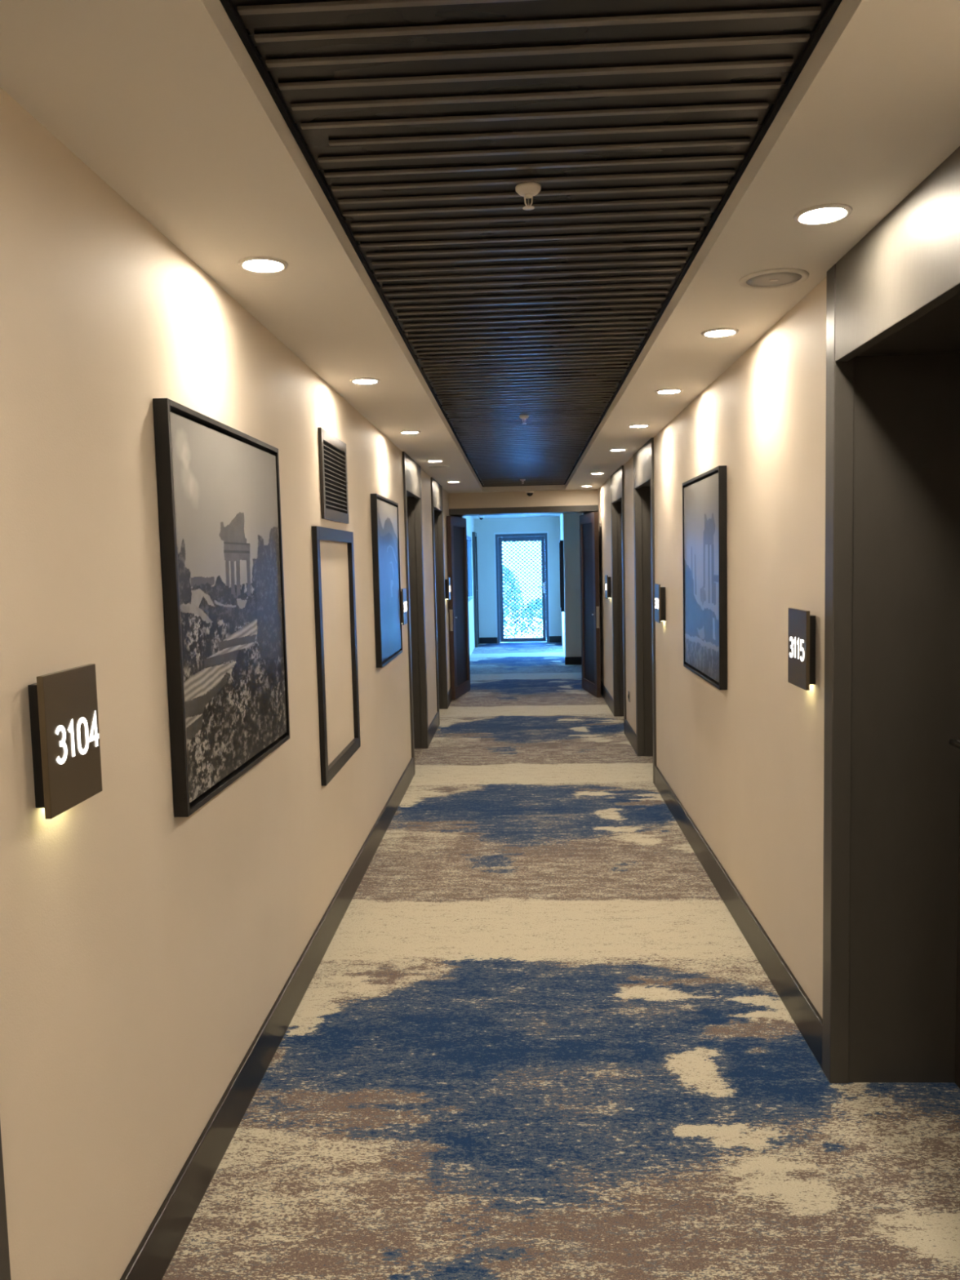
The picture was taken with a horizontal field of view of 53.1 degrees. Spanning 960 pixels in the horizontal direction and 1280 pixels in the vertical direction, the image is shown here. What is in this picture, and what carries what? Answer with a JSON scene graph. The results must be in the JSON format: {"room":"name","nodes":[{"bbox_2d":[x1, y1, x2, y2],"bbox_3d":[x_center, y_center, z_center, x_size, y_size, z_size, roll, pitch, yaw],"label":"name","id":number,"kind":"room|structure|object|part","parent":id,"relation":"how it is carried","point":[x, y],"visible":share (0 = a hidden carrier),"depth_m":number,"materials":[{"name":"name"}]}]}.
{"room":"hotel corridor","nodes":[
{"label":"hotel corridor","id":0,"kind":"room"},
{"bbox_2d":[0,87,475,1279],"bbox_3d":[-0.760,-0.392,8.036,0.568,2.600,20.400,-1,5,3],"label":"wall","id":1,"kind":"structure","parent":0,"point":[145,950],"depth_m":2.01,"materials":[{"name":"paint"}]},
{"bbox_2d":[0,1123,11,1279],"bbox_3d":[-0.971,0.332,0.901,0.400,2.336,1.095,-1,5,3],"label":"door","id":2,"kind":"structure","parent":1,"relation":"in","point":[5,1269],"depth_m":1.48,"materials":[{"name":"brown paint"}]},
{"bbox_2d":[27,663,102,818],"bbox_3d":[-0.730,0.171,1.678,0.046,0.238,0.195,-1,5,3],"label":"number sign","id":3,"kind":"object","parent":1,"relation":"attached to","point":[64,706],"visible":1,"depth_m":1.64,"materials":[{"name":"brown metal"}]},
{"bbox_2d":[152,398,289,817],"bbox_3d":[-0.694,-0.108,2.718,0.034,0.970,1.000,-1,5,3],"label":"framed print","id":4,"kind":"object","parent":1,"relation":"attached to","point":[219,499],"visible":1,"depth_m":2.53,"materials":[{"name":"black"}]},
{"bbox_2d":[120,687,452,1279],"bbox_3d":[-0.589,1.111,4.729,0.014,0.138,13.580,-1,5,3],"label":"baseboard","id":5,"kind":"structure","parent":1,"relation":"attached to","point":[157,1247],"depth_m":2.73,"materials":[{"name":"black paint"}]},
{"bbox_2d":[318,427,349,524],"bbox_3d":[-0.645,-0.716,4.268,0.016,0.374,0.570,-1,5,3],"label":"air vent","id":6,"kind":"object","parent":1,"relation":"in","point":[332,451],"visible":1,"depth_m":4.24,"materials":[{"name":"brown metal"}]},
{"bbox_2d":[311,525,360,786],"bbox_3d":[-0.628,0.036,4.264,0.020,1.048,0.830,-1,5,3],"label":"panel frame","id":7,"kind":"object","parent":1,"relation":"attached to","point":[318,533],"visible":1,"depth_m":3.94,"materials":[{"name":"black wood"}]},
{"bbox_3d":[-0.640,-0.461,4.223,0.020,0.052,0.726,-1,5,3],"label":"rail","id":8,"kind":"part","parent":7,"relation":"part of","materials":[{"name":"black"}]},
{"bbox_3d":[-0.616,0.532,4.305,0.020,0.052,0.726,-1,5,3],"label":"rail","id":9,"kind":"part","parent":7,"relation":"part of","materials":[{"name":"black"}]},
{"bbox_2d":[370,493,402,667],"bbox_3d":[-0.558,-0.366,5.817,0.034,0.970,0.935,-1,5,3],"label":"framed print","id":10,"kind":"object","parent":1,"relation":"attached to","point":[384,511],"visible":1,"depth_m":5.65,"materials":[{"name":"black"}]},
{"bbox_2d":[400,587,407,625],"bbox_3d":[-0.522,-0.225,6.422,0.046,0.238,0.195,-1,5,3],"label":"number sign","id":11,"kind":"object","parent":1,"relation":"attached to","point":[403,591],"visible":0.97,"depth_m":6.37,"materials":[{"name":"brown metal"}]},
{"bbox_2d":[402,451,428,775],"bbox_3d":[-0.684,-0.214,7.457,0.400,2.336,1.105,-1,5,3],"label":"door","id":12,"kind":"structure","parent":1,"relation":"in","point":[411,471],"depth_m":7.90,"materials":[{"name":"brown paint"}]},
{"bbox_3d":[-0.706,-0.171,6.945,0.400,2.336,0.075,-1,5,3],"label":"casing","id":13,"kind":"part","parent":12,"relation":"part of","materials":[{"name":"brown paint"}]},
{"bbox_3d":[-0.527,-1.250,7.364,0.034,0.264,0.953,-1,5,3],"label":"header panel","id":14,"kind":"part","parent":12,"relation":"part of","materials":[{"name":"grey paint"}]},
{"bbox_2d":[431,477,448,724],"bbox_3d":[-0.591,-0.391,9.575,0.400,2.336,1.120,-1,5,3],"label":"door","id":15,"kind":"structure","parent":1,"relation":"in","point":[436,488],"depth_m":10.03,"materials":[{"name":"brown paint"}]},
{"bbox_3d":[-0.614,-0.347,9.055,0.400,2.336,0.075,-1,5,3],"label":"casing","id":16,"kind":"part","parent":15,"relation":"part of","materials":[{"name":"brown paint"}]},
{"bbox_3d":[-0.434,-1.426,9.482,0.034,0.264,0.968,-1,5,3],"label":"header panel","id":17,"kind":"part","parent":15,"relation":"part of","materials":[{"name":"grey paint"}]},
{"bbox_2d":[444,577,450,599],"bbox_3d":[-0.349,-0.554,10.375,0.046,0.238,0.195,-1,5,3],"label":"number sign","id":18,"kind":"object","parent":1,"relation":"attached to","point":[447,585],"visible":1,"depth_m":10.31,"materials":[{"name":"brown metal"}]},
{"bbox_3d":[-0.333,-0.554,10.374,0.011,0.238,0.195,-1,5,3],"label":"plate","id":19,"kind":"part","parent":18,"relation":"part of","materials":[{"name":"brown metal"}]},
{"bbox_2d":[466,535,472,601],"bbox_3d":[-0.201,-1.183,15.906,0.062,1.060,1.450,-1,5,3],"label":"window","id":20,"kind":"structure","parent":1,"relation":"in","point":[468,539],"depth_m":16.48,"materials":[{"name":"blue glass"}]},
{"bbox_3d":[-0.209,-1.183,15.906,0.006,0.960,1.330,-1,5,3],"label":"pane","id":21,"kind":"part","parent":20,"relation":"part of","materials":[{"name":"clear glass"}]},
{"bbox_2d":[471,532,479,647],"bbox_3d":[-0.062,-0.926,17.553,0.080,2.070,0.720,-1,5,3],"label":"door","id":22,"kind":"structure","parent":1,"relation":"in","point":[473,534],"depth_m":17.25,"materials":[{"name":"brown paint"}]},
{"bbox_2d":[446,505,600,699],"bbox_3d":[0.520,-0.449,11.055,1.715,2.158,0.867,-1,5,3],"label":"door","id":23,"kind":"structure","parent":1,"relation":"in","point":[588,521],"depth_m":11.02,"materials":[{"name":"brown paint"}]},
{"bbox_3d":[-0.238,-0.397,11.086,0.013,1.825,0.614,0,5,12],"label":"recessed panel","id":24,"kind":"part","parent":23,"relation":"part of","materials":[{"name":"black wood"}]},
{"bbox_3d":[0.531,-0.470,11.310,1.715,2.158,0.355,-1,5,3],"label":"frame","id":25,"kind":"part","parent":23,"relation":"part of","materials":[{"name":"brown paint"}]},
{"bbox_3d":[1.256,-0.427,11.017,0.013,1.825,0.614,-2,5,-6],"label":"recessed panel","id":26,"kind":"part","parent":23,"relation":"part of","materials":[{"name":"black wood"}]},
{"bbox_2d":[0,0,959,518],"bbox_3d":[0.351,-1.579,7.888,2.850,0.263,20.400,-1,5,3],"label":"ceiling","id":27,"kind":"structure","parent":0,"point":[165,101],"depth_m":1.98,"materials":[{"name":"beige paint"}]},
{"bbox_2d":[237,256,288,273],"bbox_3d":[-0.567,-0.980,2.510,0.129,0.006,0.129,-1,5,3],"label":"recessed light","id":28,"kind":"object","parent":27,"relation":"in","point":[265,264],"visible":1,"depth_m":2.50,"materials":[{"name":"white"}]},
{"bbox_2d":[243,260,282,271],"bbox_3d":[-0.567,-0.980,2.509,0.100,0.004,0.100,-1,5,3],"label":"diffuser","id":29,"kind":"object","parent":28,"relation":"attached to","point":[249,265],"depth_m":2.51,"materials":[{"name":"white plastic"}]},
{"bbox_2d":[350,377,379,384],"bbox_3d":[-0.495,-1.115,4.137,0.129,0.006,0.129,-1,5,3],"label":"recessed light","id":30,"kind":"object","parent":27,"relation":"in","point":[357,380],"visible":1,"depth_m":4.12,"materials":[{"name":"white"}]},
{"bbox_2d":[353,379,376,383],"bbox_3d":[-0.495,-1.116,4.137,0.100,0.004,0.100,-1,5,3],"label":"diffuser","id":31,"kind":"object","parent":30,"relation":"attached to","point":[355,381],"depth_m":4.14,"materials":[{"name":"white plastic"}]},
{"bbox_2d":[399,430,420,434],"bbox_3d":[-0.423,-1.254,5.800,0.129,0.006,0.129,-1,5,3],"label":"recessed light","id":32,"kind":"object","parent":27,"relation":"in","point":[407,432],"visible":1,"depth_m":5.78,"materials":[{"name":"white plastic"}]},
{"bbox_2d":[402,431,417,433],"bbox_3d":[-0.423,-1.254,5.800,0.100,0.004,0.100,-1,5,3],"label":"diffuser","id":33,"kind":"object","parent":32,"relation":"attached to","point":[402,432],"depth_m":5.80,"materials":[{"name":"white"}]},
{"bbox_2d":[426,459,443,462],"bbox_3d":[-0.349,-1.394,7.482,0.129,0.006,0.129,-1,5,3],"label":"recessed light","id":34,"kind":"object","parent":27,"relation":"in","point":[432,460],"visible":1,"depth_m":7.44,"materials":[{"name":"white"}]},
{"bbox_2d":[426,465,448,468],"bbox_3d":[-0.350,-1.431,7.931,0.192,0.007,0.192,-1,5,3],"label":"ceiling speaker","id":35,"kind":"object","parent":27,"relation":"attached to","point":[429,466],"visible":1,"depth_m":7.91,"materials":[{"name":"beige paint"}]},
{"bbox_2d":[429,466,445,467],"bbox_3d":[-0.350,-1.431,7.931,0.155,0.004,0.155,-2,5,-9],"label":"speaker grille","id":36,"kind":"object","parent":35,"relation":"attached to","point":[429,466],"depth_m":7.94,"materials":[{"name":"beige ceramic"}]},
{"bbox_2d":[525,489,533,496],"bbox_3d":[0.568,-1.670,10.935,0.100,0.066,0.100,-1,5,3],"label":"dome camera","id":37,"kind":"object","parent":27,"relation":"attached to","point":[530,492],"visible":1,"depth_m":10.90,"materials":[{"name":"black plastic"}]},
{"bbox_2d":[219,0,841,486],"bbox_3d":[0.220,-1.232,4.583,0.931,0.026,12.548,-1,5,3],"label":"ceiling panel","id":38,"kind":"object","parent":27,"relation":"attached to","point":[419,123],"visible":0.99,"depth_m":2.02,"materials":[{"name":"black wood"}]},
{"bbox_2d":[519,415,528,424],"bbox_3d":[0.257,-1.280,5.587,0.058,0.047,0.058,-1,5,3],"label":"sprinkler","id":39,"kind":"object","parent":38,"relation":"attached to","point":[523,417],"visible":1,"depth_m":5.58,"materials":[{"name":"beige plastic"}]},
{"bbox_2d":[515,182,541,210],"bbox_3d":[0.109,-0.995,2.161,0.058,0.047,0.058,-1,5,3],"label":"sprinkler","id":40,"kind":"object","parent":38,"relation":"attached to","point":[527,190],"visible":1,"depth_m":2.15,"materials":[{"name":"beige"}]},
{"bbox_2d":[590,472,604,474],"bbox_3d":[1.091,-1.547,8.923,0.129,0.006,0.129,-1,5,3],"label":"recessed light","id":41,"kind":"object","parent":27,"relation":"in","point":[592,473],"visible":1,"depth_m":8.91,"materials":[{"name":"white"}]},
{"bbox_2d":[608,448,626,451],"bbox_3d":[1.007,-1.388,7.012,0.129,0.006,0.129,-1,5,3],"label":"recessed light","id":42,"kind":"object","parent":27,"relation":"in","point":[618,449],"visible":1,"depth_m":7.00,"materials":[{"name":"white plastic"}]},
{"bbox_2d":[627,423,649,427],"bbox_3d":[0.953,-1.284,5.762,0.129,0.006,0.129,-1,5,3],"label":"recessed light","id":43,"kind":"object","parent":27,"relation":"in","point":[641,425],"visible":1,"depth_m":5.74,"materials":[{"name":"white plastic"}]},
{"bbox_2d":[630,425,646,427],"bbox_3d":[0.953,-1.284,5.762,0.100,0.004,0.100,-1,5,3],"label":"diffuser","id":44,"kind":"object","parent":43,"relation":"attached to","point":[631,426],"depth_m":5.77,"materials":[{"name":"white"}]},
{"bbox_2d":[655,388,682,394],"bbox_3d":[0.901,-1.185,4.578,0.129,0.006,0.129,-1,5,3],"label":"recessed light","id":45,"kind":"object","parent":27,"relation":"in","point":[665,391],"visible":1,"depth_m":4.57,"materials":[{"name":"white plastic"}]},
{"bbox_2d":[657,390,679,393],"bbox_3d":[0.901,-1.186,4.577,0.100,0.004,0.100,-1,5,3],"label":"diffuser","id":46,"kind":"object","parent":45,"relation":"attached to","point":[659,391],"depth_m":4.58,"materials":[{"name":"white plastic"}]},
{"bbox_2d":[701,327,738,337],"bbox_3d":[0.849,-1.087,3.398,0.129,0.006,0.129,-1,5,3],"label":"recessed light","id":47,"kind":"object","parent":27,"relation":"in","point":[723,331],"visible":1,"depth_m":3.39,"materials":[{"name":"white"}]},
{"bbox_2d":[705,330,734,336],"bbox_3d":[0.849,-1.087,3.398,0.100,0.004,0.100,-1,5,3],"label":"diffuser","id":48,"kind":"object","parent":47,"relation":"attached to","point":[708,333],"depth_m":3.40,"materials":[{"name":"white plastic"}]},
{"bbox_2d":[738,267,808,289],"bbox_3d":[0.842,-1.033,2.752,0.192,0.007,0.192,-1,5,3],"label":"ceiling speaker","id":49,"kind":"object","parent":27,"relation":"attached to","point":[775,278],"visible":1,"depth_m":2.74,"materials":[{"name":"beige paint"}]},
{"bbox_2d":[746,272,801,287],"bbox_3d":[0.842,-1.034,2.752,0.155,0.004,0.155,0,5,14],"label":"speaker grille","id":50,"kind":"object","parent":49,"relation":"attached to","point":[754,279],"depth_m":2.75,"materials":[{"name":"beige metal"}]},
{"bbox_2d":[793,203,852,225],"bbox_3d":[0.798,-0.990,2.236,0.129,0.006,0.129,-1,5,3],"label":"recessed light","id":51,"kind":"object","parent":27,"relation":"in","point":[822,214],"visible":1,"depth_m":2.23,"materials":[{"name":"white"}]},
{"bbox_2d":[800,208,845,222],"bbox_3d":[0.798,-0.991,2.236,0.100,0.004,0.100,-1,5,3],"label":"diffuser","id":52,"kind":"object","parent":51,"relation":"attached to","point":[806,215],"depth_m":2.23,"materials":[{"name":"white plastic"}]},
{"bbox_2d":[474,516,561,639],"bbox_3d":[0.979,-1.256,18.032,2.530,2.600,0.200,-1,5,3],"label":"wall","id":53,"kind":"structure","parent":0,"point":[485,529],"depth_m":17.93,"materials":[{"name":"paint"}]},
{"bbox_2d":[479,635,561,643],"bbox_3d":[0.737,-0.004,18.040,1.594,0.115,0.015,-1,5,3],"label":"baseboard","id":54,"kind":"structure","parent":53,"relation":"attached to","point":[552,638],"depth_m":18.05,"materials":[{"name":"black paint"}]},
{"bbox_2d":[493,531,550,643],"bbox_3d":[0.793,-0.985,18.025,1.020,2.070,0.136,-1,5,3],"label":"door","id":55,"kind":"structure","parent":53,"relation":"in","point":[499,537],"depth_m":17.98,"materials":[{"name":"grey metal"}]},
{"bbox_3d":[1.151,-0.975,17.973,0.120,0.200,0.051,-1,5,3],"label":"handle","id":56,"kind":"part","parent":55,"relation":"part of","materials":[{"name":"silver metal"}]},
{"bbox_2d":[448,488,598,508],"bbox_3d":[0.502,-1.633,11.192,1.717,0.179,0.300,-1,5,3],"label":"wall","id":57,"kind":"structure","parent":0,"point":[563,497],"depth_m":11.04,"materials":[{"name":"paint"}]},
{"bbox_2d":[161,641,959,1279],"bbox_3d":[0.411,0.880,8.091,2.850,0.001,20.400,-1,5,3],"label":"floor","id":58,"kind":"structure","parent":0,"point":[535,1037],"depth_m":2.83,"materials":[{"name":"carpet"}]},
{"bbox_2d":[560,275,826,1018],"bbox_3d":[1.380,-0.427,7.839,0.838,2.600,20.200,-1,5,3],"label":"wall","id":59,"kind":"structure","parent":0,"point":[744,761],"depth_m":3.66,"materials":[{"name":"paint"}]},
{"bbox_2d":[559,540,564,611],"bbox_3d":[1.263,-0.995,14.828,0.049,1.070,0.900,-1,5,4],"label":"picture","id":60,"kind":"object","parent":59,"relation":"attached to","point":[561,542],"visible":1,"depth_m":14.39,"materials":[{"name":"black"}]},
{"bbox_2d":[604,574,611,599],"bbox_3d":[1.291,-0.535,9.662,0.046,0.238,0.195,-1,5,3],"label":"number sign","id":61,"kind":"object","parent":59,"relation":"attached to","point":[607,579],"visible":1,"depth_m":9.60,"materials":[{"name":"brown metal"}]},
{"bbox_3d":[1.275,-0.535,9.663,0.011,0.238,0.195,-1,5,3],"label":"plate","id":62,"kind":"part","parent":61,"relation":"part of","materials":[{"name":"brown metal"}]},
{"bbox_2d":[610,465,626,734],"bbox_3d":[1.465,-0.379,8.839,0.400,2.336,1.070,-1,5,3],"label":"door","id":63,"kind":"structure","parent":59,"relation":"in","point":[617,510],"depth_m":9.28,"materials":[{"name":"brown paint"}]},
{"bbox_3d":[1.259,-1.408,8.762,0.034,0.264,0.918,-1,5,3],"label":"header panel","id":64,"kind":"part","parent":63,"relation":"part of","materials":[{"name":"grey paint"}]},
{"bbox_3d":[1.444,-0.338,8.343,0.400,2.336,0.075,-1,5,3],"label":"casing","id":65,"kind":"part","parent":63,"relation":"part of","materials":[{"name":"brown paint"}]},
{"bbox_2d":[627,690,630,702],"bbox_3d":[1.257,0.478,8.101,0.014,0.086,0.086,-1,5,3],"label":"wall socket","id":66,"kind":"object","parent":59,"relation":"attached to","point":[628,692],"visible":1,"depth_m":8.07,"materials":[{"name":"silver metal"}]},
{"bbox_2d":[633,437,656,784],"bbox_3d":[1.383,-0.222,6.949,0.400,2.336,1.045,-1,5,3],"label":"door","id":67,"kind":"structure","parent":59,"relation":"in","point":[643,459],"depth_m":7.38,"materials":[{"name":"brown paint"}]},
{"bbox_3d":[1.176,-1.250,6.873,0.034,0.264,0.893,-1,5,3],"label":"header panel","id":68,"kind":"part","parent":67,"relation":"part of","materials":[{"name":"grey paint"}]},
{"bbox_3d":[1.361,-0.182,6.467,0.400,2.336,0.075,-1,5,3],"label":"casing","id":69,"kind":"part","parent":67,"relation":"part of","materials":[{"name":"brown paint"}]},
{"bbox_2d":[654,583,665,622],"bbox_3d":[1.132,-0.232,6.028,0.046,0.238,0.195,-1,5,3],"label":"number sign","id":70,"kind":"object","parent":59,"relation":"attached to","point":[660,592],"visible":1,"depth_m":5.96,"materials":[{"name":"brown metal"}]},
{"bbox_3d":[1.116,-0.232,6.029,0.011,0.238,0.195,-1,5,3],"label":"plate","id":71,"kind":"part","parent":70,"relation":"part of","materials":[{"name":"brown metal"}]},
{"bbox_2d":[564,657,822,1068],"bbox_3d":[1.036,0.968,5.997,0.285,0.138,16.270,-1,5,3],"label":"baseboard","id":72,"kind":"structure","parent":59,"relation":"attached to","point":[809,1022],"depth_m":3.85,"materials":[{"name":"black paint"}]},
{"bbox_2d":[682,465,727,689],"bbox_3d":[1.072,-0.304,4.621,0.034,0.968,0.945,-1,5,3],"label":"framed print","id":73,"kind":"object","parent":59,"relation":"attached to","point":[704,528],"visible":1,"depth_m":4.46,"materials":[{"name":"black"}]},
{"bbox_2d":[787,607,815,690],"bbox_3d":[0.997,0.024,2.957,0.046,0.238,0.195,-1,5,3],"label":"number sign","id":74,"kind":"object","parent":59,"relation":"attached to","point":[802,624],"visible":1,"depth_m":2.92,"materials":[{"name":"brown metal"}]},
{"bbox_2d":[822,146,959,1088],"bbox_3d":[1.177,0.171,2.239,0.400,2.336,1.092,-1,5,3],"label":"door","id":75,"kind":"structure","parent":59,"relation":"in","point":[891,892],"depth_m":2.71,"materials":[{"name":"brown paint"}]},
{"bbox_3d":[0.970,-0.858,2.162,0.034,0.264,0.940,-1,5,3],"label":"header panel","id":76,"kind":"part","parent":75,"relation":"part of","materials":[{"name":"grey paint"}]},
{"bbox_3d":[1.320,0.282,2.593,0.061,0.190,0.147,-1,5,3],"label":"handle","id":77,"kind":"part","parent":75,"relation":"part of","materials":[{"name":"brown metal"}]},
{"label":"outside","id":78,"kind":"structure","parent":0,"visible":0},
{"bbox_2d":[503,617,542,638],"bbox_3d":[1.001,-0.220,22.136,12.000,0.100,7.800,-1,5,3],"label":"terrace","id":79,"kind":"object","parent":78,"point":[540,620],"depth_m":20.63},
{"bbox_2d":[502,566,524,638],"bbox_3d":[0.361,-0.775,19.411,1.169,1.567,0.797,-1,5,3],"label":"hedge","id":80,"kind":"object","parent":79,"relation":"on","point":[505,569],"visible":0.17,"depth_m":19.28,"materials":[{"name":"green plant"}]},
{"bbox_2d":[497,536,542,638],"bbox_3d":[0.811,-0.972,18.285,0.920,2.000,0.020,-1,5,3],"label":"mesh screen","id":81,"kind":"object","parent":79,"relation":"on","point":[515,542],"visible":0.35,"depth_m":18.28,"materials":[{"name":"grey metal"}]},
{"bbox_2d":[521,598,546,633],"bbox_3d":[1.246,-0.490,20.197,0.858,0.824,0.597,-1,5,3],"label":"shrub","id":82,"kind":"object","parent":79,"relation":"on","point":[534,603],"visible":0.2,"depth_m":20.13,"materials":[{"name":"green plant"}]}
]}

